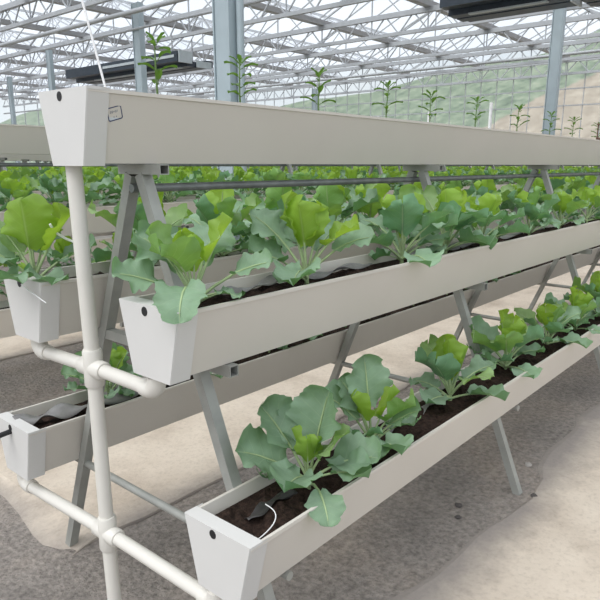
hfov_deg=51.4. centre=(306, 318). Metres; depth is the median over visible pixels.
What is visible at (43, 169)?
foliage mass
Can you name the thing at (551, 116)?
seedling
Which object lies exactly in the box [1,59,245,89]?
trim
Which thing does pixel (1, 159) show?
frame
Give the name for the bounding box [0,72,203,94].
trim
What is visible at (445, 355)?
leafy plant
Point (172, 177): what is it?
leafy plant
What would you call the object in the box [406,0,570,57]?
roof truss
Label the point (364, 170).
leafy plant
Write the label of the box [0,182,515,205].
trough
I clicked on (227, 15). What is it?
steel column
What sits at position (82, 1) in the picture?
cord
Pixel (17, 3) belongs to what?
roof truss
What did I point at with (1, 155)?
trough
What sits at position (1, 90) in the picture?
trim
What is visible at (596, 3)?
hanging unit
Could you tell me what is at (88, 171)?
leafy plant
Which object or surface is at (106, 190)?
trough
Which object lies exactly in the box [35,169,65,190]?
leafy plant
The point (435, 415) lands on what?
soil
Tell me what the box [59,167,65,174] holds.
leafy plant
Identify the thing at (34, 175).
leafy plant
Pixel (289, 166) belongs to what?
frame
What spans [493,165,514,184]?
leafy plant
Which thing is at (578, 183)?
leafy plant
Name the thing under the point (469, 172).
leafy plant
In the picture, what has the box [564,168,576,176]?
leafy plant
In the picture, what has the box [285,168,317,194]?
leafy plant
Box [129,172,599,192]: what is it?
tube
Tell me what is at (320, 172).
leafy plant
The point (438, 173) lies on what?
leafy plant
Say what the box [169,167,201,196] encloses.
leafy plant
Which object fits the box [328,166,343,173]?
leafy plant
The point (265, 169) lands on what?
leafy plant
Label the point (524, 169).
leafy plant
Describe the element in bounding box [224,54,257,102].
seedling
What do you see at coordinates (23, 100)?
trim
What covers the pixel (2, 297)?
trough
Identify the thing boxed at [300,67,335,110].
seedling
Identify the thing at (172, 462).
path
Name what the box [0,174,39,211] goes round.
leafy plant
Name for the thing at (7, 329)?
trough
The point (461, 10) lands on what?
light fixture
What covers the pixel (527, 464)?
pebble
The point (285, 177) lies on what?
leafy plant
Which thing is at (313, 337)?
leafy plant
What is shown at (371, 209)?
leafy plant
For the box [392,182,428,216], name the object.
leafy plant
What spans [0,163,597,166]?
tube
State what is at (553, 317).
leafy plant
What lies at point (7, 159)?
trough
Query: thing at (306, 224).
leafy plant
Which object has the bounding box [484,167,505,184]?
leafy plant
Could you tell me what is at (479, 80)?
roof truss
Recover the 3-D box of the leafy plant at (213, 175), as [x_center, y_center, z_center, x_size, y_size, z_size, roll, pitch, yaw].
[-0.830,-1.181,5.527,0.409,0.336,0.411,-7,16,-26]
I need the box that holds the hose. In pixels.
[0,429,11,437]
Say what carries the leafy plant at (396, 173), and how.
on the soil
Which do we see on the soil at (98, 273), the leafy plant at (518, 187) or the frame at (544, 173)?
the leafy plant at (518, 187)
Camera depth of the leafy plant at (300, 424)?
1.92 m
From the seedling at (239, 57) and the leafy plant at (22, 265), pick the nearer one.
the seedling at (239, 57)
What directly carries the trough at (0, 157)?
on the frame
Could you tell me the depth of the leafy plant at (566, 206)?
3.96 m
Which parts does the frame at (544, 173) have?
leg, plate, leg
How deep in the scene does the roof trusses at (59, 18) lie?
25.65 m
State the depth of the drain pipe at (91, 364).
1.96 m
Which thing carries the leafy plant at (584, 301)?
on the soil at (435, 415)
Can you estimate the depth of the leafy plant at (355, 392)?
2.19 m
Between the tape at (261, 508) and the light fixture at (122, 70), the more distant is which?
the light fixture at (122, 70)
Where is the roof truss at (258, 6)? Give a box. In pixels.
[245,3,481,66]
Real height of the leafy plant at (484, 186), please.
0.344 m
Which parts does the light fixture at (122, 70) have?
plate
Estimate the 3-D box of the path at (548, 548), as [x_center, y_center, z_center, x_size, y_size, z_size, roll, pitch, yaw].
[9.346,-1.097,11.296,2.082,0.028,26.694,12,18,39]
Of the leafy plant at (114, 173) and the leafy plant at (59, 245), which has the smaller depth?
the leafy plant at (59, 245)
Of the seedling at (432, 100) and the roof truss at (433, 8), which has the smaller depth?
the seedling at (432, 100)
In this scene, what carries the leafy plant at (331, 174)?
on the soil
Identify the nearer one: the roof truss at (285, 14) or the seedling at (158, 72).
the seedling at (158, 72)
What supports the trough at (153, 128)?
on the frame at (139, 174)
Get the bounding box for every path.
[0,261,599,555]
[0,323,124,360]
[389,404,599,599]
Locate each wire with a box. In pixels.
[21,284,45,302]
[49,223,72,242]
[258,504,275,538]
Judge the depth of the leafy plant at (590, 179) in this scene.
6.39 m
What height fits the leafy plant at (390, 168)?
0.313 m
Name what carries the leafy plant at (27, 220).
in the trough at (36, 320)
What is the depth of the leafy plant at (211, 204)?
2.62 m
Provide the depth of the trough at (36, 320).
2.13 m
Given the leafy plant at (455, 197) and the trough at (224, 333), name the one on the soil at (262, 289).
the leafy plant at (455, 197)
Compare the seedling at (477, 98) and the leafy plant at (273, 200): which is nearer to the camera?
the leafy plant at (273, 200)
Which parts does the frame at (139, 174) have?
leg, plate, leg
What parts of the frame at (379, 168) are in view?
leg, leg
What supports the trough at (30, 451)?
attached to the frame at (139, 174)
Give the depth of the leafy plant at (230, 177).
6.32 m
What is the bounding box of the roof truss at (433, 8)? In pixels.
[0,3,594,94]
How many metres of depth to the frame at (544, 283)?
6.23 m
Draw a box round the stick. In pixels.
[596,123,599,139]
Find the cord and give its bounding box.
[81,0,105,86]
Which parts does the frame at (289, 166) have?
leg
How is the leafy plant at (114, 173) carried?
in the soil
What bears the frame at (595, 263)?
on the floor
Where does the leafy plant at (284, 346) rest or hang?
on the soil at (43, 422)
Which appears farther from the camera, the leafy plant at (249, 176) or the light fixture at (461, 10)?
the light fixture at (461, 10)
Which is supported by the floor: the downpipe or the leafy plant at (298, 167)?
the downpipe
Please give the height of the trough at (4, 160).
0.208 m
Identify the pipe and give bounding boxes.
[0,0,187,47]
[0,0,268,60]
[3,49,599,113]
[17,166,222,599]
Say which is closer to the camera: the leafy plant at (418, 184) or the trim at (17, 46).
the leafy plant at (418, 184)
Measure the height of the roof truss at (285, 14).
0.660 m
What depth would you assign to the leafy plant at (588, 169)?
13.29 m
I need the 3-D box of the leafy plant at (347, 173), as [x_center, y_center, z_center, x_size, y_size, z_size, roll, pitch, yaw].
[0.476,-1.550,7.026,0.411,0.338,0.413,-2,14,-9]
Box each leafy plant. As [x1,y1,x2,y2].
[0,167,33,201]
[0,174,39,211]
[0,193,96,285]
[0,250,28,282]
[0,262,35,303]
[18,169,41,180]
[35,168,65,202]
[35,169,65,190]
[41,236,91,266]
[48,169,111,207]
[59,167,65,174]
[61,343,141,398]
[83,167,98,184]
[85,170,117,200]
[88,192,192,265]
[94,168,112,176]
[99,175,140,204]
[99,232,114,249]
[106,167,123,186]
[112,212,272,323]
[113,175,157,196]
[154,171,194,202]
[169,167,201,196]
[182,189,267,256]
[190,166,239,197]
[191,169,238,194]
[193,166,204,175]
[224,166,259,192]
[233,187,308,241]
[233,220,249,242]
[234,172,265,197]
[235,384,381,526]
[248,190,375,285]
[253,167,298,195]
[255,167,269,175]
[268,345,287,352]
[284,168,305,189]
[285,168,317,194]
[296,166,310,171]
[301,169,326,190]
[301,185,378,225]
[306,326,346,340]
[308,166,316,171]
[309,171,343,190]
[325,166,332,172]
[325,354,420,458]
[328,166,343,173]
[332,170,347,186]
[335,166,364,188]
[336,183,390,231]
[340,169,367,185]
[356,184,457,266]
[358,167,368,174]
[365,172,388,191]
[386,170,406,189]
[387,166,397,171]
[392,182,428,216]
[409,185,497,253]
[409,334,509,404]
[417,171,441,186]
[432,171,457,185]
[435,180,480,196]
[446,167,456,174]
[447,167,470,186]
[451,191,532,245]
[460,171,481,185]
[466,309,544,378]
[470,170,490,184]
[473,179,516,209]
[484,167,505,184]
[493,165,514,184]
[500,186,562,235]
[502,183,533,212]
[508,167,525,183]
[509,165,529,181]
[513,173,564,204]
[514,302,592,347]
[529,187,590,227]
[543,176,573,202]
[544,286,599,333]
[557,185,599,222]
[563,271,599,316]
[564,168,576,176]
[565,176,592,198]
[570,166,586,177]
[578,175,599,189]
[581,166,596,176]
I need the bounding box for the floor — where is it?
[0,237,599,599]
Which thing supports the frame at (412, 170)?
on the floor
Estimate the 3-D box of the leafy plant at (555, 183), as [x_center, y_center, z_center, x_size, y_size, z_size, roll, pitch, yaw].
[2.010,-1.069,5.342,0.443,0.356,0.445,-3,14,-14]
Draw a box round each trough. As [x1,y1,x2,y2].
[0,124,50,154]
[0,154,50,157]
[0,157,51,158]
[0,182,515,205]
[0,183,516,235]
[0,209,507,300]
[0,247,599,480]
[0,300,15,338]
[2,203,501,265]
[4,160,51,160]
[4,206,594,342]
[5,181,473,202]
[7,159,51,159]
[38,85,599,165]
[54,224,193,240]
[119,214,599,384]
[185,299,599,599]
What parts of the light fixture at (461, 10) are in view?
plate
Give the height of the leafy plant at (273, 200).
0.342 m
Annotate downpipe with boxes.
[488,102,492,128]
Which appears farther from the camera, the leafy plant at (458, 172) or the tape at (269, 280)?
the leafy plant at (458, 172)
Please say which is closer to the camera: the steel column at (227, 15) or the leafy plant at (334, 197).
the leafy plant at (334, 197)
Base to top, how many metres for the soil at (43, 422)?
0.044 m
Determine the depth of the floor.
2.89 m
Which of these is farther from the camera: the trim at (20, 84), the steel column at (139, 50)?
the trim at (20, 84)
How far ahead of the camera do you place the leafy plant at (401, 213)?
2.51 m
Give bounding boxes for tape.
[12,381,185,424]
[211,263,372,297]
[244,489,297,520]
[383,403,432,432]
[410,232,522,254]
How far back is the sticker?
1.74 m
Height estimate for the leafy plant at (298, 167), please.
0.324 m
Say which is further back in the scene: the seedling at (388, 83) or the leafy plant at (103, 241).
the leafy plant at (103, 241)
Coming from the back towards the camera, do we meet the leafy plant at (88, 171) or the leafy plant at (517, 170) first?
the leafy plant at (517, 170)
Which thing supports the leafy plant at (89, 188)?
on the soil
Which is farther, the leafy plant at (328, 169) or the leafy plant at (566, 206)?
the leafy plant at (328, 169)
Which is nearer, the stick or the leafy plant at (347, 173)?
the stick
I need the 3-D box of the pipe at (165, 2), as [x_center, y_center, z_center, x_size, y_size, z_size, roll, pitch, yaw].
[-9.247,-8.230,18.761,52.000,0.105,0.110,12,18,39]
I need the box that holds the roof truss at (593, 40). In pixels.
[148,38,599,97]
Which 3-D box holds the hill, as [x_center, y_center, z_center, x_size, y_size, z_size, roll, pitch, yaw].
[14.686,-31.758,92.576,220.000,20.959,90.000,12,18,39]
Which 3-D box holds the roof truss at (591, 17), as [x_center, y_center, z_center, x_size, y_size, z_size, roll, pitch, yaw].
[-1.502,-11.097,27.495,52.028,0.660,0.130,12,18,39]
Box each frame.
[0,158,36,264]
[65,164,292,599]
[120,175,188,326]
[280,164,294,189]
[327,165,522,495]
[354,164,382,213]
[454,165,599,370]
[528,165,599,309]
[581,251,599,284]
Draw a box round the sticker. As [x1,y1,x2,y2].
[108,106,122,121]
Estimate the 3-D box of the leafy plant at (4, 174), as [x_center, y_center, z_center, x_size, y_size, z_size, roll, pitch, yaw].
[-2.354,-1.006,4.802,0.422,0.340,0.424,-11,18,-38]
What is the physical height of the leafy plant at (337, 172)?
0.297 m
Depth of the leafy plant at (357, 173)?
8.10 m
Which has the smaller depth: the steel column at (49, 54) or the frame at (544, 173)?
the frame at (544, 173)
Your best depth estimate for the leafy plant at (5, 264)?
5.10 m
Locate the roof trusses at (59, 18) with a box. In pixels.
[0,0,599,96]
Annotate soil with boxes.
[33,245,599,428]
[69,231,395,278]
[198,217,599,307]
[215,309,599,539]
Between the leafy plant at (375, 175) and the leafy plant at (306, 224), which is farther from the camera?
the leafy plant at (375, 175)
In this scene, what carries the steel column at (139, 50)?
on the path
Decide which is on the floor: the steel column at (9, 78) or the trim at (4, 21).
the steel column at (9, 78)
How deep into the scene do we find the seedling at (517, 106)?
4.06 m
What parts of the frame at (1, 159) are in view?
leg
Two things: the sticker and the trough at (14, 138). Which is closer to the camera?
the sticker
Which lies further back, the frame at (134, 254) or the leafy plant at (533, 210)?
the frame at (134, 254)
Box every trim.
[0,18,345,80]
[0,41,292,85]
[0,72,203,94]
[0,81,68,88]
[0,89,36,93]
[0,95,38,100]
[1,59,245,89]
[23,100,42,162]
[41,0,409,73]
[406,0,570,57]
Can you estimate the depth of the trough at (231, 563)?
1.92 m
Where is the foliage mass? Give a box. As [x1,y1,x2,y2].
[6,166,510,177]
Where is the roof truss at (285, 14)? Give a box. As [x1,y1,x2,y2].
[0,0,373,72]
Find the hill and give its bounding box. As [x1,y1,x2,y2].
[0,30,599,167]
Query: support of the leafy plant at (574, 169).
on the soil
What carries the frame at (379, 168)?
on the floor
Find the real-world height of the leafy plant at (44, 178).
0.318 m
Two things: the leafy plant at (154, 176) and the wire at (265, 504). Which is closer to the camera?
the wire at (265, 504)
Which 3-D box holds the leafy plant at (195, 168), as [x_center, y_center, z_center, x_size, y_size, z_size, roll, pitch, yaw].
[-1.565,-2.062,9.019,0.454,0.336,0.387,4,15,16]
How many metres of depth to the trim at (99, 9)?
21.31 m
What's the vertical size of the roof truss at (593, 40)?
0.660 m
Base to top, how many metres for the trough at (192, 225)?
0.208 m
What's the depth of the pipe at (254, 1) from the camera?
15.63 m
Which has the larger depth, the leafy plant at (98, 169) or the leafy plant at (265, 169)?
the leafy plant at (265, 169)
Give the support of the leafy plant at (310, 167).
on the soil
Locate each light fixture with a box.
[65,35,212,83]
[440,0,581,21]
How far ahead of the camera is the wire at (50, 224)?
2.04 m
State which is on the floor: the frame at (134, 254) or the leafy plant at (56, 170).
the frame at (134, 254)
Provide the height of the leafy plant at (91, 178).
0.304 m
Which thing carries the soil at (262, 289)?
in the trough at (224, 333)
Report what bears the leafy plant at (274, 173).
on the soil
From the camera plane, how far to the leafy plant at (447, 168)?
10.04 m
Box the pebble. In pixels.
[525,462,531,466]
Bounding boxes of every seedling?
[137,31,177,93]
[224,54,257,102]
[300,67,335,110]
[372,80,402,117]
[418,89,444,121]
[466,97,488,126]
[510,104,529,130]
[541,111,560,134]
[564,117,582,135]
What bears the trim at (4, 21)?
attached to the roof trusses at (59, 18)
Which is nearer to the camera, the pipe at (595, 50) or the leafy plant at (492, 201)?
the leafy plant at (492, 201)
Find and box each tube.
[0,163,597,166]
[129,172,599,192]
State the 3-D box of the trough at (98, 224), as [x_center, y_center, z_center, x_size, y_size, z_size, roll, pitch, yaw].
[5.673,-2.806,13.050,0.264,0.208,26.201,12,18,39]
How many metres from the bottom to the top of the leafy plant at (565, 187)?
0.329 m
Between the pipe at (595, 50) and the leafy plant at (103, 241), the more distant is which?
the pipe at (595, 50)
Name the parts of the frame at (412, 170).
leg, plate, leg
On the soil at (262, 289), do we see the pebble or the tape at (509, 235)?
the tape at (509, 235)
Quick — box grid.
[178,61,599,166]
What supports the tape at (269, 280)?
on the soil at (262, 289)
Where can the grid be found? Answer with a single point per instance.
(584, 87)
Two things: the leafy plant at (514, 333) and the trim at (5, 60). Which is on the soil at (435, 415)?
the leafy plant at (514, 333)
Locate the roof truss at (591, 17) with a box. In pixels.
[2,13,599,106]
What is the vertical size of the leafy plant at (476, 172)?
0.278 m
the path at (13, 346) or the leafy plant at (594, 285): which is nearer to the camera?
the leafy plant at (594, 285)
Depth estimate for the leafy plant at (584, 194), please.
4.40 m
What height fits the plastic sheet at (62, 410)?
0.061 m
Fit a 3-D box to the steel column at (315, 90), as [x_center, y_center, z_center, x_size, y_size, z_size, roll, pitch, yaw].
[0.405,-9.452,33.438,0.288,5.487,0.240,12,18,39]
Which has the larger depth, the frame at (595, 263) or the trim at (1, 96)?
the trim at (1, 96)
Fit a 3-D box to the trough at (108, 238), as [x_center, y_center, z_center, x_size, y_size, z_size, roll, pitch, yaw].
[3.631,-2.659,14.863,0.264,0.208,26.200,12,18,39]
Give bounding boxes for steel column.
[6,76,20,162]
[45,50,55,90]
[131,1,147,92]
[212,0,246,242]
[312,88,317,110]
[542,8,566,134]
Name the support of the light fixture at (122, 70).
hanging from the roof truss at (285, 14)
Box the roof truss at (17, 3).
[0,0,112,32]
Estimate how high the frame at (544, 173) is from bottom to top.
1.633 m
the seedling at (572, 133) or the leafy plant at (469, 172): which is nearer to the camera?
the seedling at (572, 133)
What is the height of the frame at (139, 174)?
1.633 m
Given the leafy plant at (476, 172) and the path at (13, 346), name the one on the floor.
the path at (13, 346)
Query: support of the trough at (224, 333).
attached to the frame at (139, 174)
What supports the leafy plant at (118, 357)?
on the soil at (43, 422)
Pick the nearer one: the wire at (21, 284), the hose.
the wire at (21, 284)
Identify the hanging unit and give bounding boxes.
[581,0,599,6]
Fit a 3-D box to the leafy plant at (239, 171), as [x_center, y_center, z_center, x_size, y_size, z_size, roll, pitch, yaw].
[-0.692,-1.452,6.617,0.424,0.340,0.464,12,18,39]
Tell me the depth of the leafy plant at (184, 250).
1.73 m
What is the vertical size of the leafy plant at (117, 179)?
0.274 m
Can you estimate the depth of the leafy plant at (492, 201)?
3.06 m
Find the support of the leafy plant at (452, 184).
on the soil at (98, 273)
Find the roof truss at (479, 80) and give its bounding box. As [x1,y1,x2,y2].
[196,57,599,101]
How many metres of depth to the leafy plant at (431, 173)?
8.38 m
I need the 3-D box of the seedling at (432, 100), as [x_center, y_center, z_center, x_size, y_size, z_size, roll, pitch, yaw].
[0.647,-1.060,3.235,0.121,0.243,0.124,-7,16,-27]
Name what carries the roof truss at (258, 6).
attached to the roof trusses at (59, 18)
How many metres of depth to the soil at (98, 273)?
2.38 m
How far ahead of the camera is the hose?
2.34 m
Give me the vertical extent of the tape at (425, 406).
0.035 m
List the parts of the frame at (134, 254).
leg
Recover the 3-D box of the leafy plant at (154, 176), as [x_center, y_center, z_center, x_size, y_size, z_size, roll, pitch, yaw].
[-1.520,-1.213,5.708,0.395,0.309,0.437,7,15,24]
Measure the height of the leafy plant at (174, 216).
0.354 m

